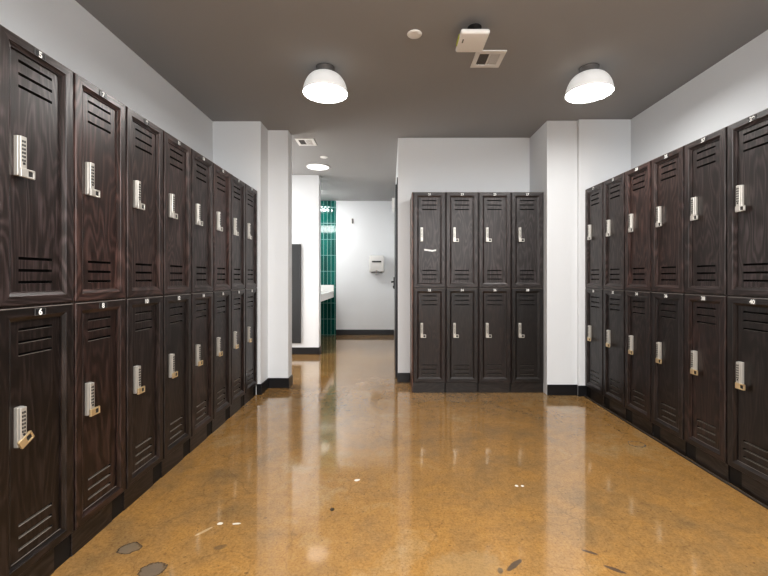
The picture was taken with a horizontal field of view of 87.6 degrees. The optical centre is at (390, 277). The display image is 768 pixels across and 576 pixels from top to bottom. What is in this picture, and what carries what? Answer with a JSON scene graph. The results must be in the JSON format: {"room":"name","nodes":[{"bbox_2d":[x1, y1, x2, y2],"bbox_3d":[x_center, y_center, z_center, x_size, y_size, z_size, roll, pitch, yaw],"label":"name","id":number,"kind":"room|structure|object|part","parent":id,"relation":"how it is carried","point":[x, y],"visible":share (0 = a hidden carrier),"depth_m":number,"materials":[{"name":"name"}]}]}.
{"room":"locker room","nodes":[
{"label":"locker room","id":0,"kind":"room"},
{"bbox_2d":[0,0,212,161],"bbox_3d":[-1.705,-0.177,0.890,0.150,2.512,5.780,0,0,0],"label":"wall","id":1,"kind":"structure","parent":0,"point":[65,31],"depth_m":2.29,"materials":[{"name":"white paint"}]},
{"bbox_2d":[213,121,267,394],"bbox_3d":[-1.410,-0.177,3.790,0.440,2.512,0.220,0,0,0],"label":"wall","id":2,"kind":"structure","parent":0,"point":[240,148],"depth_m":3.68,"materials":[{"name":"white paint"}]},
{"bbox_2d":[257,374,292,394],"bbox_3d":[-1.112,1.030,3.868,0.157,0.098,0.441,0,0,42],"label":"baseboard","id":3,"kind":"structure","parent":2,"relation":"attached to","point":[269,382],"depth_m":3.89,"materials":[{"name":"black rubber"}]},
{"bbox_2d":[268,130,291,377],"bbox_3d":[-2.096,-0.177,3.975,2.208,2.512,0.150,0,0,0],"label":"wall","id":4,"kind":"structure","parent":0,"point":[279,141],"depth_m":3.90,"materials":[{"name":"white paint"}]},
{"bbox_2d":[292,175,320,346],"bbox_3d":[-2.097,-0.177,5.675,2.206,2.512,0.150,0,0,0],"label":"wall","id":5,"kind":"structure","parent":0,"point":[306,189],"depth_m":5.60,"materials":[{"name":"white paint"}]},
{"bbox_2d":[292,244,300,342],"bbox_3d":[-1.598,0.229,5.583,0.704,1.380,0.030,0,0,0],"label":"panel","id":6,"kind":"object","parent":5,"relation":"attached to","point":[296,248],"visible":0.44,"depth_m":5.57,"materials":[{"name":"grey metal"}]},
{"bbox_2d":[292,346,320,353],"bbox_3d":[-2.092,1.030,5.670,2.215,0.098,0.159,0,0,0],"label":"baseboard","id":7,"kind":"structure","parent":5,"relation":"attached to","point":[295,350],"depth_m":5.59,"materials":[{"name":"black rubber"}]},
{"bbox_2d":[336,201,393,329],"bbox_3d":[-0.775,-0.177,7.575,2.050,2.512,0.150,0,0,0],"label":"wall","id":8,"kind":"structure","parent":0,"point":[364,298],"depth_m":7.50,"materials":[{"name":"white paint"}]},
{"bbox_2d":[321,201,335,334],"bbox_3d":[-1.331,-0.177,7.495,0.638,2.512,0.010,0,0,0],"label":"tile","id":9,"kind":"structure","parent":8,"relation":"attached to","point":[328,208],"depth_m":7.49,"materials":[{"name":"green tile"}]},
{"bbox_2d":[349,218,353,223],"bbox_3d":[-0.720,-1.051,7.468,0.080,0.110,0.064,0,0,0],"label":"coat hook","id":10,"kind":"object","parent":8,"relation":"attached to","point":[351,220],"visible":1,"depth_m":7.49,"materials":[{"name":"white metal"}]},
{"bbox_2d":[336,330,393,334],"bbox_3d":[-0.469,1.030,7.495,1.088,0.098,0.009,0,0,0],"label":"baseboard","id":11,"kind":"structure","parent":8,"relation":"attached to","point":[338,332],"depth_m":7.49,"materials":[{"name":"black rubber"}]},
{"bbox_2d":[369,255,383,273],"bbox_3d":[-0.246,-0.232,7.414,0.284,0.342,0.172,0,0,0],"label":"dryer","id":12,"kind":"object","parent":8,"relation":"attached to","point":[376,262],"visible":1,"depth_m":7.35,"materials":[{"name":"white plastic"}]},
{"bbox_2d":[395,147,397,184],"bbox_3d":[0.157,-0.177,5.880,0.150,2.512,3.240,0,0,0],"label":"wall","id":13,"kind":"structure","parent":0,"point":[397,147],"depth_m":4.41,"materials":[{"name":"white paint"}]},
{"bbox_2d":[392,198,394,211],"bbox_3d":[0.056,-1.151,6.400,0.052,0.180,0.300,0,0,0],"label":"wall box","id":14,"kind":"object","parent":13,"relation":"attached to","point":[393,199],"visible":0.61,"depth_m":6.25,"materials":[{"name":"white plastic"}]},
{"bbox_2d":[391,177,397,377],"bbox_3d":[0.048,0.014,4.745,0.068,2.130,1.070,0,0,0],"label":"door","id":15,"kind":"structure","parent":13,"relation":"in","point":[395,278],"depth_m":4.27,"materials":[{"name":"paint"}]},
{"bbox_3d":[0.078,0.014,4.745,0.008,2.130,1.070,0,0,0],"label":"frame","id":16,"kind":"part","parent":15,"relation":"part of","materials":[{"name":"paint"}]},
{"bbox_2d":[50,335,767,575],"bbox_3d":[-0.450,1.139,2.825,5.900,0.120,9.950,0,0,0],"label":"floor","id":17,"kind":"structure","parent":0,"point":[344,469],"depth_m":1.96,"materials":[{"name":"concrete"}]},
{"bbox_2d":[0,24,72,575],"bbox_3d":[-1.415,0.142,1.391,0.423,1.874,0.303,0,0,0],"label":"locker","id":18,"kind":"object","parent":17,"relation":"on","point":[36,90],"visible":1,"depth_m":1.39,"materials":[{"name":"brown wood"}]},
{"bbox_3d":[-1.239,0.541,1.391,0.017,0.790,0.196,0,0,0],"label":"panel","id":19,"kind":"part","parent":18,"relation":"part of","materials":[{"name":"brown wood"}]},
{"bbox_3d":[-1.239,-0.349,1.391,0.017,0.795,0.196,0,0,0],"label":"panel","id":20,"kind":"part","parent":18,"relation":"part of","materials":[{"name":"brown wood"}]},
{"bbox_3d":[-1.232,0.541,1.391,0.031,0.880,0.292,0,0,0],"label":"door","id":21,"kind":"part","parent":18,"relation":"part of","materials":[{"name":"brown wood"}]},
{"bbox_3d":[-1.232,-0.349,1.391,0.031,0.885,0.292,0,0,0],"label":"door","id":22,"kind":"part","parent":18,"relation":"part of","materials":[{"name":"brown wood"}]},
{"bbox_3d":[-1.215,0.119,1.391,0.002,0.025,0.046,0,0,0],"label":"number plate","id":23,"kind":"part","parent":18,"relation":"part of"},
{"bbox_3d":[-1.215,-0.773,1.391,0.002,0.025,0.046,0,0,0],"label":"number plate","id":24,"kind":"part","parent":18,"relation":"part of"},
{"bbox_2d":[70,72,124,556],"bbox_3d":[-1.415,0.142,1.696,0.423,1.874,0.303,0,0,0],"label":"locker","id":25,"kind":"object","parent":17,"relation":"on","point":[98,303],"visible":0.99,"depth_m":1.68,"materials":[{"name":"brown wood"}]},
{"bbox_3d":[-1.232,0.541,1.696,0.031,0.880,0.292,0,0,0],"label":"door","id":26,"kind":"part","parent":25,"relation":"part of","materials":[{"name":"brown wood"}]},
{"bbox_3d":[-1.239,0.541,1.696,0.017,0.790,0.196,0,0,0],"label":"panel","id":27,"kind":"part","parent":25,"relation":"part of","materials":[{"name":"brown wood"}]},
{"bbox_3d":[-1.232,-0.349,1.696,0.031,0.885,0.292,0,0,0],"label":"door","id":28,"kind":"part","parent":25,"relation":"part of","materials":[{"name":"brown wood"}]},
{"bbox_3d":[-1.239,-0.349,1.696,0.017,0.795,0.196,0,0,0],"label":"panel","id":29,"kind":"part","parent":25,"relation":"part of","materials":[{"name":"brown wood"}]},
{"bbox_3d":[-1.215,0.119,1.696,0.002,0.025,0.046,0,0,0],"label":"number plate","id":30,"kind":"part","parent":25,"relation":"part of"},
{"bbox_3d":[-1.215,-0.773,1.696,0.002,0.025,0.046,0,0,0],"label":"number plate","id":31,"kind":"part","parent":25,"relation":"part of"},
{"bbox_2d":[123,106,162,510],"bbox_3d":[-1.415,0.142,2.001,0.423,1.874,0.303,0,0,0],"label":"locker","id":32,"kind":"object","parent":17,"relation":"on","point":[143,138],"visible":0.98,"depth_m":1.99,"materials":[{"name":"brown wood"}]},
{"bbox_3d":[-1.239,0.541,2.001,0.017,0.790,0.196,0,0,0],"label":"panel","id":33,"kind":"part","parent":32,"relation":"part of","materials":[{"name":"brown wood"}]},
{"bbox_3d":[-1.239,-0.349,2.001,0.017,0.795,0.196,0,0,0],"label":"panel","id":34,"kind":"part","parent":32,"relation":"part of","materials":[{"name":"brown wood"}]},
{"bbox_3d":[-1.232,0.541,2.001,0.031,0.880,0.292,0,0,0],"label":"door","id":35,"kind":"part","parent":32,"relation":"part of","materials":[{"name":"brown wood"}]},
{"bbox_3d":[-1.232,-0.349,2.001,0.031,0.885,0.292,0,0,0],"label":"door","id":36,"kind":"part","parent":32,"relation":"part of","materials":[{"name":"brown wood"}]},
{"bbox_3d":[-1.215,0.119,2.001,0.002,0.025,0.046,0,0,0],"label":"number plate","id":37,"kind":"part","parent":32,"relation":"part of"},
{"bbox_3d":[-1.215,-0.773,2.001,0.002,0.025,0.046,0,0,0],"label":"number plate","id":38,"kind":"part","parent":32,"relation":"part of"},
{"bbox_2d":[161,130,190,477],"bbox_3d":[-1.415,0.142,2.305,0.423,1.874,0.303,0,0,0],"label":"locker","id":39,"kind":"object","parent":17,"relation":"on","point":[176,295],"visible":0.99,"depth_m":2.29,"materials":[{"name":"brown wood"}]},
{"bbox_3d":[-1.239,0.541,2.305,0.017,0.790,0.196,0,0,0],"label":"panel","id":40,"kind":"part","parent":39,"relation":"part of","materials":[{"name":"brown wood"}]},
{"bbox_3d":[-1.239,-0.349,2.305,0.017,0.795,0.196,0,0,0],"label":"panel","id":41,"kind":"part","parent":39,"relation":"part of","materials":[{"name":"brown wood"}]},
{"bbox_3d":[-1.232,0.541,2.305,0.031,0.880,0.292,0,0,0],"label":"door","id":42,"kind":"part","parent":39,"relation":"part of","materials":[{"name":"brown wood"}]},
{"bbox_3d":[-1.232,-0.349,2.305,0.031,0.885,0.292,0,0,0],"label":"door","id":43,"kind":"part","parent":39,"relation":"part of","materials":[{"name":"brown wood"}]},
{"bbox_2d":[189,148,212,452],"bbox_3d":[-1.415,0.142,2.610,0.423,1.874,0.303,0,0,0],"label":"locker","id":44,"kind":"object","parent":17,"relation":"on","point":[201,167],"visible":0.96,"depth_m":2.61,"materials":[{"name":"brown wood"}]},
{"bbox_3d":[-1.239,0.541,2.610,0.017,0.790,0.196,0,0,0],"label":"panel","id":45,"kind":"part","parent":44,"relation":"part of","materials":[{"name":"brown wood"}]},
{"bbox_3d":[-1.239,-0.349,2.610,0.017,0.795,0.196,0,0,0],"label":"panel","id":46,"kind":"part","parent":44,"relation":"part of","materials":[{"name":"brown wood"}]},
{"bbox_3d":[-1.232,0.541,2.610,0.031,0.880,0.292,0,0,0],"label":"door","id":47,"kind":"part","parent":44,"relation":"part of","materials":[{"name":"brown wood"}]},
{"bbox_3d":[-1.232,-0.349,2.610,0.031,0.885,0.292,0,0,0],"label":"door","id":48,"kind":"part","parent":44,"relation":"part of","materials":[{"name":"brown wood"}]},
{"bbox_2d":[211,163,230,432],"bbox_3d":[-1.415,0.142,2.915,0.423,1.874,0.303,0,0,0],"label":"locker","id":49,"kind":"object","parent":17,"relation":"on","point":[221,177],"visible":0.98,"depth_m":2.92,"materials":[{"name":"brown wood"}]},
{"bbox_3d":[-1.239,0.541,2.915,0.017,0.790,0.196,0,0,0],"label":"panel","id":50,"kind":"part","parent":49,"relation":"part of","materials":[{"name":"brown wood"}]},
{"bbox_3d":[-1.239,-0.349,2.915,0.017,0.795,0.196,0,0,0],"label":"panel","id":51,"kind":"part","parent":49,"relation":"part of","materials":[{"name":"brown wood"}]},
{"bbox_3d":[-1.232,0.541,2.915,0.031,0.880,0.292,0,0,0],"label":"door","id":52,"kind":"part","parent":49,"relation":"part of","materials":[{"name":"brown wood"}]},
{"bbox_3d":[-1.232,-0.349,2.915,0.031,0.885,0.292,0,0,0],"label":"door","id":53,"kind":"part","parent":49,"relation":"part of","materials":[{"name":"brown wood"}]},
{"bbox_2d":[229,174,244,417],"bbox_3d":[-1.415,0.142,3.220,0.423,1.874,0.303,0,0,0],"label":"locker","id":54,"kind":"object","parent":17,"relation":"on","point":[237,186],"visible":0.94,"depth_m":3.23,"materials":[{"name":"brown wood"}]},
{"bbox_3d":[-1.239,0.541,3.220,0.017,0.790,0.196,0,0,0],"label":"panel","id":55,"kind":"part","parent":54,"relation":"part of","materials":[{"name":"brown wood"}]},
{"bbox_3d":[-1.239,-0.349,3.220,0.017,0.795,0.196,0,0,0],"label":"panel","id":56,"kind":"part","parent":54,"relation":"part of","materials":[{"name":"brown wood"}]},
{"bbox_3d":[-1.232,0.541,3.220,0.031,0.880,0.292,0,0,0],"label":"door","id":57,"kind":"part","parent":54,"relation":"part of","materials":[{"name":"brown wood"}]},
{"bbox_3d":[-1.232,-0.349,3.220,0.031,0.885,0.292,0,0,0],"label":"door","id":58,"kind":"part","parent":54,"relation":"part of","materials":[{"name":"brown wood"}]},
{"bbox_2d":[244,183,256,404],"bbox_3d":[-1.415,0.142,3.525,0.423,1.874,0.303,0,0,0],"label":"locker","id":59,"kind":"object","parent":17,"relation":"on","point":[250,193],"visible":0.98,"depth_m":3.53,"materials":[{"name":"brown wood"}]},
{"bbox_3d":[-1.239,0.541,3.525,0.017,0.790,0.196,0,0,0],"label":"panel","id":60,"kind":"part","parent":59,"relation":"part of","materials":[{"name":"brown wood"}]},
{"bbox_3d":[-1.239,-0.349,3.525,0.017,0.795,0.196,0,0,0],"label":"panel","id":61,"kind":"part","parent":59,"relation":"part of","materials":[{"name":"brown wood"}]},
{"bbox_3d":[-1.232,0.541,3.525,0.031,0.880,0.292,0,0,0],"label":"door","id":62,"kind":"part","parent":59,"relation":"part of","materials":[{"name":"brown wood"}]},
{"bbox_3d":[-1.232,-0.349,3.525,0.031,0.885,0.292,0,0,0],"label":"door","id":63,"kind":"part","parent":59,"relation":"part of","materials":[{"name":"brown wood"}]},
{"bbox_2d":[410,192,445,392],"bbox_3d":[0.362,0.142,3.911,0.314,1.874,0.385,0,0,0],"label":"locker","id":64,"kind":"object","parent":17,"relation":"on","point":[427,209],"visible":1,"depth_m":3.75,"materials":[{"name":"brown wood"}]},
{"bbox_3d":[0.210,0.142,3.919,0.010,1.874,0.368,0,0,0],"label":"panel","id":65,"kind":"part","parent":64,"relation":"part of","materials":[{"name":"brown wood"}]},
{"bbox_3d":[0.367,0.541,3.747,0.292,0.880,0.031,0,0,0],"label":"door","id":66,"kind":"part","parent":64,"relation":"part of","materials":[{"name":"brown wood"}]},
{"bbox_3d":[0.367,0.541,3.754,0.196,0.790,0.017,0,0,0],"label":"panel","id":67,"kind":"part","parent":64,"relation":"part of","materials":[{"name":"brown wood"}]},
{"bbox_3d":[0.367,-0.349,3.747,0.292,0.885,0.031,0,0,0],"label":"door","id":68,"kind":"part","parent":64,"relation":"part of","materials":[{"name":"brown wood"}]},
{"bbox_3d":[0.367,-0.349,3.754,0.196,0.795,0.017,0,0,0],"label":"panel","id":69,"kind":"part","parent":64,"relation":"part of","materials":[{"name":"brown wood"}]},
{"bbox_2d":[445,192,477,392],"bbox_3d":[0.672,0.142,3.910,0.303,1.874,0.383,0,0,0],"label":"locker","id":70,"kind":"object","parent":17,"relation":"on","point":[461,207],"visible":1,"depth_m":3.75,"materials":[{"name":"brown wood"}]},
{"bbox_3d":[0.672,0.541,3.754,0.196,0.790,0.017,0,0,0],"label":"panel","id":71,"kind":"part","parent":70,"relation":"part of","materials":[{"name":"brown wood"}]},
{"bbox_3d":[0.672,-0.349,3.754,0.196,0.795,0.017,0,0,0],"label":"panel","id":72,"kind":"part","parent":70,"relation":"part of","materials":[{"name":"brown wood"}]},
{"bbox_3d":[0.672,0.541,3.747,0.292,0.880,0.031,0,0,0],"label":"door","id":73,"kind":"part","parent":70,"relation":"part of","materials":[{"name":"brown wood"}]},
{"bbox_3d":[0.672,-0.349,3.747,0.292,0.885,0.031,0,0,0],"label":"door","id":74,"kind":"part","parent":70,"relation":"part of","materials":[{"name":"brown wood"}]},
{"bbox_2d":[478,192,510,392],"bbox_3d":[0.977,0.142,3.910,0.303,1.874,0.383,0,0,0],"label":"locker","id":75,"kind":"object","parent":17,"relation":"on","point":[494,208],"visible":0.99,"depth_m":3.75,"materials":[{"name":"brown wood"}]},
{"bbox_3d":[0.977,0.541,3.747,0.292,0.880,0.031,0,0,0],"label":"door","id":76,"kind":"part","parent":75,"relation":"part of","materials":[{"name":"brown wood"}]},
{"bbox_3d":[0.977,0.541,3.754,0.196,0.790,0.017,0,0,0],"label":"panel","id":77,"kind":"part","parent":75,"relation":"part of","materials":[{"name":"brown wood"}]},
{"bbox_3d":[0.977,-0.349,3.747,0.292,0.885,0.031,0,0,0],"label":"door","id":78,"kind":"part","parent":75,"relation":"part of","materials":[{"name":"brown wood"}]},
{"bbox_3d":[0.977,-0.349,3.754,0.196,0.795,0.017,0,0,0],"label":"panel","id":79,"kind":"part","parent":75,"relation":"part of","materials":[{"name":"brown wood"}]},
{"bbox_2d":[511,192,542,392],"bbox_3d":[1.282,0.142,3.910,0.303,1.874,0.383,0,0,0],"label":"locker","id":80,"kind":"object","parent":17,"relation":"on","point":[526,207],"visible":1,"depth_m":3.75,"materials":[{"name":"brown wood"}]},
{"bbox_3d":[1.282,0.541,3.747,0.292,0.880,0.031,0,0,0],"label":"door","id":81,"kind":"part","parent":80,"relation":"part of","materials":[{"name":"brown wood"}]},
{"bbox_3d":[1.282,0.541,3.754,0.196,0.790,0.017,0,0,0],"label":"panel","id":82,"kind":"part","parent":80,"relation":"part of","materials":[{"name":"brown wood"}]},
{"bbox_3d":[1.282,-0.349,3.747,0.292,0.885,0.031,0,0,0],"label":"door","id":83,"kind":"part","parent":80,"relation":"part of","materials":[{"name":"brown wood"}]},
{"bbox_3d":[1.282,-0.349,3.754,0.196,0.795,0.017,0,0,0],"label":"panel","id":84,"kind":"part","parent":80,"relation":"part of","materials":[{"name":"brown wood"}]},
{"bbox_2d":[585,182,604,406],"bbox_3d":[1.967,0.142,3.475,0.428,1.874,0.303,0,0,0],"label":"locker","id":85,"kind":"object","parent":17,"relation":"on","point":[594,289],"visible":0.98,"depth_m":3.48,"materials":[{"name":"brown wood"}]},
{"bbox_3d":[1.781,0.541,3.475,0.031,0.880,0.292,0,0,0],"label":"door","id":86,"kind":"part","parent":85,"relation":"part of","materials":[{"name":"brown wood"}]},
{"bbox_3d":[1.781,-0.349,3.475,0.031,0.885,0.292,0,0,0],"label":"door","id":87,"kind":"part","parent":85,"relation":"part of","materials":[{"name":"brown wood"}]},
{"bbox_3d":[1.788,0.541,3.475,0.017,0.790,0.196,0,0,0],"label":"panel","id":88,"kind":"part","parent":85,"relation":"part of","materials":[{"name":"brown wood"}]},
{"bbox_3d":[1.788,-0.349,3.475,0.017,0.795,0.196,0,0,0],"label":"panel","id":89,"kind":"part","parent":85,"relation":"part of","materials":[{"name":"brown wood"}]},
{"bbox_2d":[603,172,626,419],"bbox_3d":[1.967,0.142,3.170,0.428,1.874,0.303,0,0,0],"label":"locker","id":90,"kind":"object","parent":17,"relation":"on","point":[613,188],"visible":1,"depth_m":3.19,"materials":[{"name":"brown wood"}]},
{"bbox_3d":[1.781,0.541,3.170,0.031,0.880,0.292,0,0,0],"label":"door","id":91,"kind":"part","parent":90,"relation":"part of","materials":[{"name":"brown wood"}]},
{"bbox_3d":[1.781,-0.349,3.170,0.031,0.885,0.292,0,0,0],"label":"door","id":92,"kind":"part","parent":90,"relation":"part of","materials":[{"name":"brown wood"}]},
{"bbox_3d":[1.788,0.541,3.170,0.017,0.790,0.196,0,0,0],"label":"panel","id":93,"kind":"part","parent":90,"relation":"part of","materials":[{"name":"brown wood"}]},
{"bbox_3d":[1.788,-0.349,3.170,0.017,0.795,0.196,0,0,0],"label":"panel","id":94,"kind":"part","parent":90,"relation":"part of","materials":[{"name":"brown wood"}]},
{"bbox_2d":[625,160,652,435],"bbox_3d":[1.967,0.142,2.865,0.428,1.874,0.303,0,0,0],"label":"locker","id":95,"kind":"object","parent":17,"relation":"on","point":[638,291],"visible":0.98,"depth_m":2.88,"materials":[{"name":"brown wood"}]},
{"bbox_3d":[1.781,0.541,2.865,0.031,0.880,0.292,0,0,0],"label":"door","id":96,"kind":"part","parent":95,"relation":"part of","materials":[{"name":"brown wood"}]},
{"bbox_3d":[1.781,-0.349,2.865,0.031,0.885,0.292,0,0,0],"label":"door","id":97,"kind":"part","parent":95,"relation":"part of","materials":[{"name":"brown wood"}]},
{"bbox_3d":[1.788,0.541,2.865,0.017,0.790,0.196,0,0,0],"label":"panel","id":98,"kind":"part","parent":95,"relation":"part of","materials":[{"name":"brown wood"}]},
{"bbox_3d":[1.788,-0.349,2.865,0.017,0.795,0.196,0,0,0],"label":"panel","id":99,"kind":"part","parent":95,"relation":"part of","materials":[{"name":"brown wood"}]},
{"bbox_2d":[651,145,686,455],"bbox_3d":[1.967,0.142,2.560,0.428,1.874,0.303,0,0,0],"label":"locker","id":100,"kind":"object","parent":17,"relation":"on","point":[667,170],"visible":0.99,"depth_m":2.57,"materials":[{"name":"brown wood"}]},
{"bbox_3d":[1.781,0.541,2.560,0.031,0.880,0.292,0,0,0],"label":"door","id":101,"kind":"part","parent":100,"relation":"part of","materials":[{"name":"brown wood"}]},
{"bbox_3d":[1.781,-0.349,2.560,0.031,0.885,0.292,0,0,0],"label":"door","id":102,"kind":"part","parent":100,"relation":"part of","materials":[{"name":"brown wood"}]},
{"bbox_3d":[1.788,0.541,2.560,0.017,0.790,0.196,0,0,0],"label":"panel","id":103,"kind":"part","parent":100,"relation":"part of","materials":[{"name":"brown wood"}]},
{"bbox_3d":[1.788,-0.349,2.560,0.017,0.795,0.196,0,0,0],"label":"panel","id":104,"kind":"part","parent":100,"relation":"part of","materials":[{"name":"brown wood"}]},
{"bbox_2d":[584,395,767,508],"bbox_3d":[1.758,1.073,2.535,0.011,0.012,2.171,0,0,0],"label":"floor strip","id":105,"kind":"object","parent":17,"relation":"on","point":[634,426],"visible":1,"depth_m":2.33,"materials":[{"name":"black rubber"}]},
{"bbox_2d":[685,126,729,481],"bbox_3d":[1.967,0.142,2.255,0.428,1.874,0.303,0,0,0],"label":"locker","id":106,"kind":"object","parent":17,"relation":"on","point":[706,158],"visible":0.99,"depth_m":2.24,"materials":[{"name":"brown wood"}]},
{"bbox_3d":[1.764,0.119,2.255,0.002,0.025,0.046,0,0,0],"label":"number plate","id":107,"kind":"part","parent":106,"relation":"part of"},
{"bbox_3d":[1.764,-0.773,2.255,0.002,0.025,0.046,0,0,0],"label":"number plate","id":108,"kind":"part","parent":106,"relation":"part of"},
{"bbox_3d":[1.781,0.541,2.255,0.031,0.880,0.292,0,0,0],"label":"door","id":109,"kind":"part","parent":106,"relation":"part of","materials":[{"name":"brown wood"}]},
{"bbox_3d":[1.788,0.541,2.255,0.017,0.790,0.196,0,0,0],"label":"panel","id":110,"kind":"part","parent":106,"relation":"part of","materials":[{"name":"brown wood"}]},
{"bbox_3d":[1.781,-0.349,2.255,0.031,0.885,0.292,0,0,0],"label":"door","id":111,"kind":"part","parent":106,"relation":"part of","materials":[{"name":"brown wood"}]},
{"bbox_3d":[1.788,-0.349,2.255,0.017,0.795,0.196,0,0,0],"label":"panel","id":112,"kind":"part","parent":106,"relation":"part of","materials":[{"name":"brown wood"}]},
{"bbox_2d":[728,108,767,505],"bbox_3d":[1.967,0.142,1.951,0.428,1.874,0.303,0,0,0],"label":"locker","id":113,"kind":"object","parent":17,"relation":"on","point":[747,137],"visible":1,"depth_m":1.99,"materials":[{"name":"brown wood"}]},
{"bbox_3d":[1.781,0.541,1.951,0.031,0.880,0.292,0,0,0],"label":"door","id":114,"kind":"part","parent":113,"relation":"part of","materials":[{"name":"brown wood"}]},
{"bbox_3d":[1.781,-0.349,1.951,0.031,0.885,0.292,0,0,0],"label":"door","id":115,"kind":"part","parent":113,"relation":"part of","materials":[{"name":"brown wood"}]},
{"bbox_3d":[1.764,0.119,1.951,0.002,0.025,0.046,0,0,0],"label":"number plate","id":116,"kind":"part","parent":113,"relation":"part of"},
{"bbox_3d":[1.764,-0.773,1.951,0.002,0.025,0.046,0,0,0],"label":"number plate","id":117,"kind":"part","parent":113,"relation":"part of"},
{"bbox_3d":[1.788,0.541,1.951,0.017,0.790,0.196,0,0,0],"label":"panel","id":118,"kind":"part","parent":113,"relation":"part of","materials":[{"name":"brown wood"}]},
{"bbox_3d":[1.788,-0.349,1.951,0.017,0.795,0.196,0,0,0],"label":"panel","id":119,"kind":"part","parent":113,"relation":"part of","materials":[{"name":"brown wood"}]},
{"bbox_2d":[75,0,767,200],"bbox_3d":[-0.450,-1.494,2.825,5.900,0.120,9.950,0,0,0],"label":"ceiling","id":120,"kind":"structure","parent":0,"point":[233,60],"depth_m":2.65,"materials":[{"name":"grey paint"}]},
{"bbox_2d":[295,138,316,145],"bbox_3d":[-0.887,-1.430,4.232,0.195,0.008,0.215,0,0,0],"label":"ceiling vent","id":121,"kind":"object","parent":120,"relation":"in","point":[301,141],"visible":1,"depth_m":4.22,"materials":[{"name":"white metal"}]},
{"bbox_2d":[306,163,329,169],"bbox_3d":[-0.932,-1.427,5.180,0.298,0.014,0.298,0,0,0],"label":"recessed light","id":122,"kind":"object","parent":120,"relation":"in","point":[313,166],"visible":1,"depth_m":5.14,"materials":[{"name":"white glass"}]},
{"bbox_2d":[303,63,347,103],"bbox_3d":[-0.443,-1.344,2.740,0.304,0.179,0.304,0,0,0],"label":"dome light","id":123,"kind":"object","parent":120,"relation":"hanging from","point":[322,85],"visible":1,"depth_m":2.68,"materials":[{"name":"grey metal"}]},
{"bbox_2d":[303,83,346,101],"bbox_3d":[-0.443,-1.261,2.740,0.294,0.012,0.294,0,0,0],"label":"diffuser","id":124,"kind":"object","parent":123,"relation":"attached to","point":[316,92],"depth_m":2.72,"materials":[{"name":"white glass"}]},
{"bbox_2d":[407,29,421,38],"bbox_3d":[0.144,-1.430,2.357,0.088,0.008,0.088,0,0,0],"label":"sprinkler cover","id":125,"kind":"object","parent":120,"relation":"attached to","point":[412,34],"visible":1,"depth_m":2.35,"materials":[{"name":"white plastic"}]},
{"bbox_2d":[455,23,489,51],"bbox_3d":[0.464,-1.379,2.270,0.162,0.108,0.194,0,0,0],"label":"ceiling box","id":126,"kind":"object","parent":120,"relation":"attached to","point":[473,38],"visible":1,"depth_m":2.25,"materials":[{"name":"white plastic"}]},
{"bbox_2d":[470,50,506,67],"bbox_3d":[0.641,-1.430,2.624,0.193,0.008,0.202,0,0,0],"label":"ceiling vent","id":127,"kind":"object","parent":120,"relation":"in","point":[486,58],"visible":0.98,"depth_m":2.62,"materials":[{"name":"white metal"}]},
{"bbox_2d":[476,54,488,64],"bbox_3d":[0.605,-1.431,2.624,0.060,0.006,0.130,0,0,0],"label":"grille","id":128,"kind":"object","parent":127,"relation":"attached to","point":[481,59],"depth_m":2.62,"materials":[{"name":"grey metal"}]},
{"bbox_2d":[487,54,500,64],"bbox_3d":[0.678,-1.431,2.624,0.060,0.006,0.130,0,0,0],"label":"grille","id":129,"kind":"object","parent":127,"relation":"attached to","point":[492,59],"depth_m":2.62,"materials":[{"name":"white metal"}]},
{"bbox_2d":[565,63,613,103],"bbox_3d":[1.362,-1.344,2.740,0.304,0.179,0.304,0,0,0],"label":"dome light","id":130,"kind":"object","parent":120,"relation":"hanging from","point":[592,83],"visible":1,"depth_m":2.68,"materials":[{"name":"grey metal"}]},
{"bbox_2d":[566,83,613,101],"bbox_3d":[1.362,-1.261,2.740,0.294,0.012,0.294,0,0,0],"label":"diffuser","id":131,"kind":"object","parent":130,"relation":"attached to","point":[578,92],"depth_m":2.72,"materials":[{"name":"white glass"}]},
{"bbox_2d":[398,138,529,372],"bbox_3d":[0.759,-0.177,4.185,1.354,2.512,0.150,0,0,0],"label":"wall","id":132,"kind":"structure","parent":0,"point":[424,164],"depth_m":4.11,"materials":[{"name":"white paint"}]},
{"bbox_2d":[397,371,409,381],"bbox_3d":[0.139,1.030,4.155,0.132,0.098,0.109,0,0,0],"label":"baseboard","id":133,"kind":"structure","parent":132,"relation":"attached to","point":[401,377],"depth_m":4.10,"materials":[{"name":"black rubber"}]},
{"bbox_2d":[530,121,576,394],"bbox_3d":[1.574,-0.177,3.960,0.276,2.512,0.600,0,0,0],"label":"wall column","id":134,"kind":"structure","parent":0,"point":[553,147],"depth_m":3.66,"materials":[{"name":"white paint"}]},
{"bbox_2d":[547,385,586,395],"bbox_3d":[1.616,1.030,3.640,0.360,0.098,0.039,0,0,0],"label":"baseboard","id":135,"kind":"structure","parent":134,"relation":"attached to","point":[551,389],"depth_m":3.65,"materials":[{"name":"black rubber"}]},
{"bbox_2d":[577,119,630,385],"bbox_3d":[1.950,-0.177,3.945,0.475,2.512,0.630,0,0,0],"label":"wall","id":136,"kind":"structure","parent":0,"point":[603,145],"depth_m":3.63,"materials":[{"name":"white paint"}]},
{"bbox_2d":[631,30,767,168],"bbox_3d":[2.262,-0.177,1.130,0.150,2.512,6.260,0,0,0],"label":"wall","id":137,"kind":"structure","parent":0,"point":[734,89],"depth_m":2.76,"materials":[{"name":"white paint"}]},
{"bbox_3d":[-1.725,-0.177,6.625,0.150,2.512,1.750,0,0,0],"label":"wall","id":138,"kind":"structure","parent":0,"visible":0},
{"bbox_2d":[321,285,333,301],"bbox_3d":[-1.349,0.259,6.620,0.599,0.230,1.739,0,0,0],"label":"countertop","id":139,"kind":"structure","parent":138,"relation":"attached to","point":[327,291],"depth_m":7.28,"materials":[{"name":"white stone"}]}
]}

